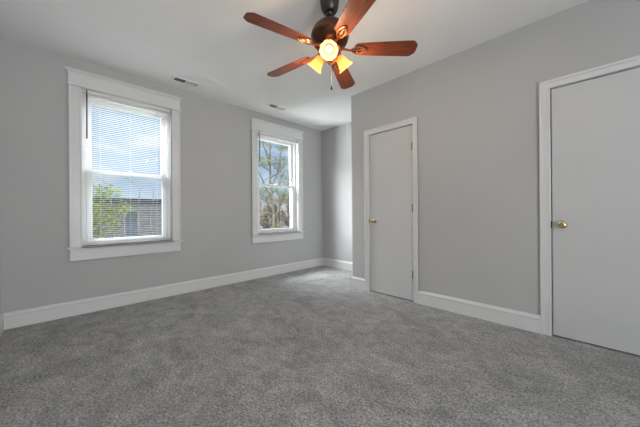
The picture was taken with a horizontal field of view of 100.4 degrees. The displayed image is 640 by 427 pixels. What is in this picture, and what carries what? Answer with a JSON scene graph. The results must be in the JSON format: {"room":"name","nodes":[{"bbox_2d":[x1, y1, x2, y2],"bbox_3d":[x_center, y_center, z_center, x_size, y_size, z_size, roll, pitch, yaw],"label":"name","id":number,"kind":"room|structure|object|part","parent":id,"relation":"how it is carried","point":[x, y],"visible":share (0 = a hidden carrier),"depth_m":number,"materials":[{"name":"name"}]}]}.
{"room":"empty bedroom","nodes":[
{"label":"empty bedroom","id":0,"kind":"room"},
{"bbox_2d":[0,37,322,312],"bbox_3d":[-1.502,-0.278,3.914,4.488,2.640,0.240,0,0,-44],"label":"wall","id":1,"kind":"structure","parent":0,"point":[37,270],"depth_m":2.89,"materials":[{"name":"grey paint"}]},
{"bbox_2d":[64,66,182,260],"bbox_3d":[-2.258,-0.488,3.157,1.102,1.956,0.322,0,0,-44],"label":"window","id":2,"kind":"structure","parent":1,"relation":"in","point":[80,185],"depth_m":2.95,"materials":[{"name":"white paint"}]},
{"bbox_3d":[-2.511,-0.482,2.737,0.096,1.665,0.027,0,0,-44],"label":"casing","id":3,"kind":"part","parent":2,"relation":"part of","materials":[{"name":"white paint"}]},
{"bbox_3d":[-2.177,-1.372,3.067,1.070,0.137,0.034,0,0,-44],"label":"head casing","id":4,"kind":"part","parent":2,"relation":"part of","materials":[{"name":"white paint"}]},
{"bbox_3d":[-2.171,-1.447,3.061,1.102,0.038,0.052,0,0,-44],"label":"crown moulding","id":5,"kind":"part","parent":2,"relation":"part of","materials":[{"name":"white paint"}]},
{"bbox_3d":[-2.179,0.359,3.083,1.076,0.022,0.114,0,0,-44],"label":"sill","id":6,"kind":"part","parent":2,"relation":"part of","materials":[{"name":"white paint"}]},
{"bbox_3d":[-2.258,-0.475,3.156,0.844,1.647,0.093,0,0,-44],"label":"frame","id":7,"kind":"part","parent":2,"relation":"part of","materials":[{"name":"white plastic"}]},
{"bbox_3d":[-2.272,-0.840,3.167,0.772,0.818,0.036,0,0,-44],"label":"sash","id":8,"kind":"part","parent":2,"relation":"part of","materials":[{"name":"white plastic"}]},
{"bbox_2d":[82,89,170,243],"bbox_3d":[-2.193,-0.487,3.090,0.836,1.625,0.061,0,0,-44],"label":"window blind","id":9,"kind":"object","parent":2,"relation":"attached to","point":[86,92],"visible":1,"depth_m":3.05,"materials":[{"name":"white plastic"}]},
{"bbox_3d":[-2.197,0.319,3.100,0.832,0.014,0.026,0,0,-44],"label":"rail","id":10,"kind":"part","parent":9,"relation":"part of","materials":[{"name":"white plastic"}]},
{"bbox_3d":[-2.237,-0.069,3.138,0.772,0.795,0.034,0,0,-44],"label":"sash","id":11,"kind":"part","parent":2,"relation":"part of","materials":[{"name":"white plastic"}]},
{"bbox_3d":[-1.834,-0.487,3.401,0.096,1.665,0.027,0,0,-44],"label":"casing","id":12,"kind":"part","parent":2,"relation":"part of","materials":[{"name":"white paint"}]},
{"bbox_2d":[2,258,322,329],"bbox_3d":[-1.400,0.968,3.820,4.088,0.148,0.022,0,0,-44],"label":"baseboard","id":13,"kind":"structure","parent":1,"relation":"attached to","point":[19,318],"depth_m":3.08,"materials":[{"name":"white paint"}]},
{"bbox_2d":[250,117,304,243],"bbox_3d":[-0.776,-0.499,4.612,1.102,1.956,0.322,0,0,-44],"label":"window","id":14,"kind":"structure","parent":1,"relation":"in","point":[295,150],"depth_m":4.60,"materials":[{"name":"white paint"}]},
{"bbox_3d":[-1.029,-0.494,4.192,0.096,1.665,0.027,0,0,-44],"label":"casing","id":15,"kind":"part","parent":14,"relation":"part of","materials":[{"name":"white paint"}]},
{"bbox_3d":[-0.789,-0.851,4.623,0.772,0.818,0.036,0,0,-44],"label":"sash","id":16,"kind":"part","parent":14,"relation":"part of","materials":[{"name":"white plastic"}]},
{"bbox_3d":[-0.755,-0.081,4.593,0.772,0.795,0.034,0,0,-44],"label":"sash","id":17,"kind":"part","parent":14,"relation":"part of","materials":[{"name":"white plastic"}]},
{"bbox_3d":[-0.776,-0.487,4.612,0.844,1.647,0.093,0,0,-44],"label":"frame","id":18,"kind":"part","parent":14,"relation":"part of","materials":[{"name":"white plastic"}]},
{"bbox_3d":[-0.695,-1.383,4.522,1.070,0.137,0.034,0,0,-44],"label":"head casing","id":19,"kind":"part","parent":14,"relation":"part of","materials":[{"name":"white paint"}]},
{"bbox_2d":[257,131,296,160],"bbox_3d":[-0.715,-1.067,4.545,0.836,0.487,0.061,0,0,-44],"label":"window blind","id":20,"kind":"object","parent":14,"relation":"attached to","point":[259,133],"visible":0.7,"depth_m":4.49,"materials":[{"name":"white plastic"}]},
{"bbox_3d":[-0.727,-1.258,4.556,0.832,0.014,0.026,0,0,-44],"label":"rail","id":21,"kind":"part","parent":20,"relation":"part of","materials":[{"name":"white plastic"}]},
{"bbox_3d":[-0.697,0.347,4.538,1.076,0.022,0.114,0,0,-44],"label":"sill","id":22,"kind":"part","parent":14,"relation":"part of","materials":[{"name":"white paint"}]},
{"bbox_3d":[-0.689,-1.459,4.516,1.102,0.038,0.052,0,0,-44],"label":"crown moulding","id":23,"kind":"part","parent":14,"relation":"part of","materials":[{"name":"white paint"}]},
{"bbox_3d":[-0.352,-0.499,4.857,0.096,1.665,0.027,0,0,-44],"label":"casing","id":24,"kind":"part","parent":14,"relation":"part of","materials":[{"name":"white paint"}]},
{"bbox_2d":[0,0,587,130],"bbox_3d":[0.702,-1.715,1.658,4.488,0.200,6.563,0,0,-44],"label":"ceiling","id":25,"kind":"structure","parent":0,"point":[210,44],"depth_m":2.44,"materials":[{"name":"white paint"}]},
{"bbox_2d":[170,75,200,87],"bbox_3d":[-1.636,-1.648,3.249,0.309,0.121,0.128,0,0,-44],"label":"ceiling vent","id":26,"kind":"object","parent":25,"relation":"in","point":[174,78],"visible":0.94,"depth_m":3.26,"materials":[{"name":"white metal"}]},
{"bbox_2d":[266,103,286,110],"bbox_3d":[-0.655,-1.656,4.044,0.309,0.121,0.128,0,0,-44],"label":"ceiling vent","id":27,"kind":"object","parent":25,"relation":"in","point":[271,105],"visible":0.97,"depth_m":4.05,"materials":[{"name":"white metal"}]},
{"bbox_2d":[243,0,417,89],"bbox_3d":[0.044,-1.260,2.005,1.233,0.698,1.244,0,0,-44],"label":"ceiling fan","id":28,"kind":"object","parent":25,"relation":"hanging from","point":[330,34],"visible":1,"depth_m":1.94,"materials":[{"name":"brown wood"}]},
{"bbox_3d":[-0.273,-1.225,1.778,0.463,0.006,0.142,0,13,-33],"label":"blade","id":29,"kind":"part","parent":28,"relation":"part of","materials":[{"name":"brown wood"}]},
{"bbox_3d":[-0.260,-1.225,2.253,0.463,0.006,0.142,0,13,36],"label":"blade","id":30,"kind":"part","parent":28,"relation":"part of","materials":[{"name":"brown wood"}]},
{"bbox_3d":[-0.016,-1.160,2.065,0.126,0.104,0.132,47,24,23],"label":"lamp shade","id":31,"kind":"part","parent":28,"relation":"part of","materials":[{"name":"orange glass"}]},
{"bbox_3d":[0.065,-1.164,1.894,0.132,0.126,0.104,0,42,6],"label":"lamp shade","id":32,"kind":"part","parent":28,"relation":"part of","materials":[{"name":"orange glass"}]},
{"bbox_3d":[0.065,-1.166,1.896,0.050,0.050,0.078,0,42,6],"label":"bulb","id":33,"kind":"part","parent":28,"relation":"part of","materials":[{"name":"beige glass"}]},
{"bbox_3d":[0.210,-1.229,2.400,0.142,0.006,0.463,-14,-4,18],"label":"blade","id":34,"kind":"part","parent":28,"relation":"part of","materials":[{"name":"brown wood"}]},
{"bbox_3d":[0.173,-1.161,2.057,0.126,0.104,0.132,-47,20,-20],"label":"lamp shade","id":35,"kind":"part","parent":28,"relation":"part of","materials":[{"name":"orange glass"}]},
{"bbox_3d":[0.216,-1.229,1.614,0.142,0.006,0.463,13,-5,-19],"label":"blade","id":36,"kind":"part","parent":28,"relation":"part of","materials":[{"name":"brown wood"}]},
{"bbox_3d":[0.492,-1.231,2.004,0.463,0.006,0.142,0,-13,0],"label":"blade","id":37,"kind":"part","parent":28,"relation":"part of","materials":[{"name":"brown wood"}]},
{"bbox_2d":[0,265,639,426],"bbox_3d":[0.724,1.125,1.658,4.488,0.200,6.563,0,0,-44],"label":"floor","id":38,"kind":"structure","parent":0,"point":[308,347],"depth_m":1.78,"materials":[{"name":"grey carpet"}]},
{"bbox_2d":[322,122,351,261],"bbox_3d":[0.603,-0.294,4.831,0.200,2.640,1.400,0,0,-44],"label":"wall","id":39,"kind":"structure","parent":0,"point":[336,141],"depth_m":4.97,"materials":[{"name":"grey paint"}]},
{"bbox_2d":[323,258,352,270],"bbox_3d":[0.533,0.953,4.753,0.022,0.148,1.400,0,0,-44],"label":"baseboard","id":40,"kind":"structure","parent":39,"relation":"attached to","point":[334,263],"depth_m":4.94,"materials":[{"name":"white paint"}]},
{"bbox_2d":[351,0,639,315],"bbox_3d":[2.456,-0.308,2.220,0.813,2.640,4.923,0,0,-44],"label":"wall","id":41,"kind":"structure","parent":0,"point":[476,108],"depth_m":2.53,"materials":[{"name":"grey paint"}]},
{"bbox_2d":[363,116,418,303],"bbox_3d":[0.875,-0.029,3.295,0.180,2.107,0.735,0,0,-44],"label":"door","id":42,"kind":"structure","parent":41,"relation":"in","point":[391,241],"depth_m":3.25,"materials":[{"name":"white paint"}]},
{"bbox_3d":[0.900,-0.001,3.312,0.120,2.049,0.623,0,0,-44],"label":"frame","id":43,"kind":"part","parent":42,"relation":"part of","materials":[{"name":"white paint"}]},
{"bbox_2d":[350,276,540,333],"bbox_3d":[2.090,0.941,2.006,0.022,0.148,4.746,0,0,-44],"label":"baseboard","id":44,"kind":"structure","parent":41,"relation":"attached to","point":[508,317],"depth_m":2.56,"materials":[{"name":"white paint"}]},
{"bbox_2d":[539,55,639,354],"bbox_3d":[2.200,-0.040,1.945,0.180,2.107,0.920,0,0,-44],"label":"door","id":45,"kind":"structure","parent":41,"relation":"in","point":[589,119],"depth_m":2.03,"materials":[{"name":"white paint"}]},
{"bbox_3d":[1.934,0.096,2.134,0.064,0.064,0.064,0,0,-44],"label":"knob","id":46,"kind":"part","parent":45,"relation":"part of","materials":[{"name":"gold metal"}]},
{"bbox_3d":[-0.802,-0.283,0.141,0.200,2.640,6.123,0,0,-44],"label":"wall","id":47,"kind":"structure","parent":0,"visible":0},
{"bbox_2d":[0,313,3,336],"bbox_3d":[-0.714,0.962,0.219,0.022,0.148,6.123,0,0,-44],"label":"baseboard","id":48,"kind":"structure","parent":47,"relation":"attached to","point":[1,314],"depth_m":2.33,"materials":[{"name":"white paint"}]},
{"label":"outside","id":49,"kind":"structure","parent":0,"visible":0},
{"bbox_3d":[-15.245,4.298,29.834,80.000,0.300,56.017,0,0,-44],"label":"ground","id":50,"kind":"structure","parent":49,"visible":0},
{"bbox_2d":[92,178,134,238],"bbox_3d":[-5.873,1.613,6.795,1.980,5.030,1.137,0,0,-44],"label":"tree","id":51,"kind":"object","parent":50,"relation":"on","point":[99,232],"visible":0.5,"depth_m":7.01,"materials":[{"name":"green plant"}]},
{"bbox_2d":[92,198,161,238],"bbox_3d":[-9.736,1.726,14.925,5.200,4.760,5.240,0,0,-44],"label":"townhouse","id":52,"kind":"structure","parent":50,"relation":"on","point":[126,229],"depth_m":12.62,"materials":[{"name":"grey brick"}]},
{"bbox_3d":[-8.909,0.745,12.591,0.560,1.670,0.020,0,0,-44],"label":"pane","id":53,"kind":"part","parent":52,"relation":"part of","materials":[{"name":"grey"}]},
{"bbox_2d":[128,179,148,235],"bbox_3d":[-6.813,1.382,10.058,1.114,5.507,0.625,0,0,-44],"label":"bare tree","id":54,"kind":"object","parent":50,"relation":"on","point":[129,179],"visible":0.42,"depth_m":10.08,"materials":[{"name":"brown plant"}]},
{"bbox_2d":[134,187,154,234],"bbox_3d":[-6.544,1.522,10.364,1.045,5.224,0.821,0,0,-44],"label":"bare tree","id":55,"kind":"object","parent":50,"relation":"on","point":[152,187],"visible":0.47,"depth_m":10.39,"materials":[{"name":"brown plant"}]},
{"bbox_2d":[260,193,278,228],"bbox_3d":[-3.501,1.294,18.164,1.908,5.638,1.796,0,0,-44],"label":"shrub","id":56,"kind":"object","parent":50,"relation":"on","point":[264,216],"visible":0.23,"depth_m":18.02,"materials":[{"name":"plant"}]},
{"bbox_2d":[258,140,289,228],"bbox_3d":[-2.185,-0.395,11.828,3.100,8.994,1.886,0,0,-37],"label":"tree","id":57,"kind":"object","parent":50,"relation":"on","point":[268,157],"visible":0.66,"depth_m":11.90,"materials":[{"name":"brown plant"}]},
{"bbox_2d":[262,198,286,228],"bbox_3d":[-2.748,1.568,16.070,1.883,5.080,1.747,0,0,33],"label":"shrub","id":58,"kind":"object","parent":50,"relation":"on","point":[282,216],"visible":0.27,"depth_m":15.91,"materials":[{"name":"plant"}]},
{"bbox_2d":[262,193,288,223],"bbox_3d":[-3.450,1.063,21.566,2.254,6.100,1.848,0,0,3],"label":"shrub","id":59,"kind":"object","parent":50,"relation":"on","point":[281,196],"visible":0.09,"depth_m":21.30,"materials":[{"name":"grey plant"}]},
{"bbox_2d":[283,194,289,227],"bbox_3d":[-2.370,1.335,19.351,2.037,5.540,2.051,0,0,0],"label":"shrub","id":60,"kind":"object","parent":50,"relation":"on","point":[286,222],"visible":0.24,"depth_m":19.46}
]}

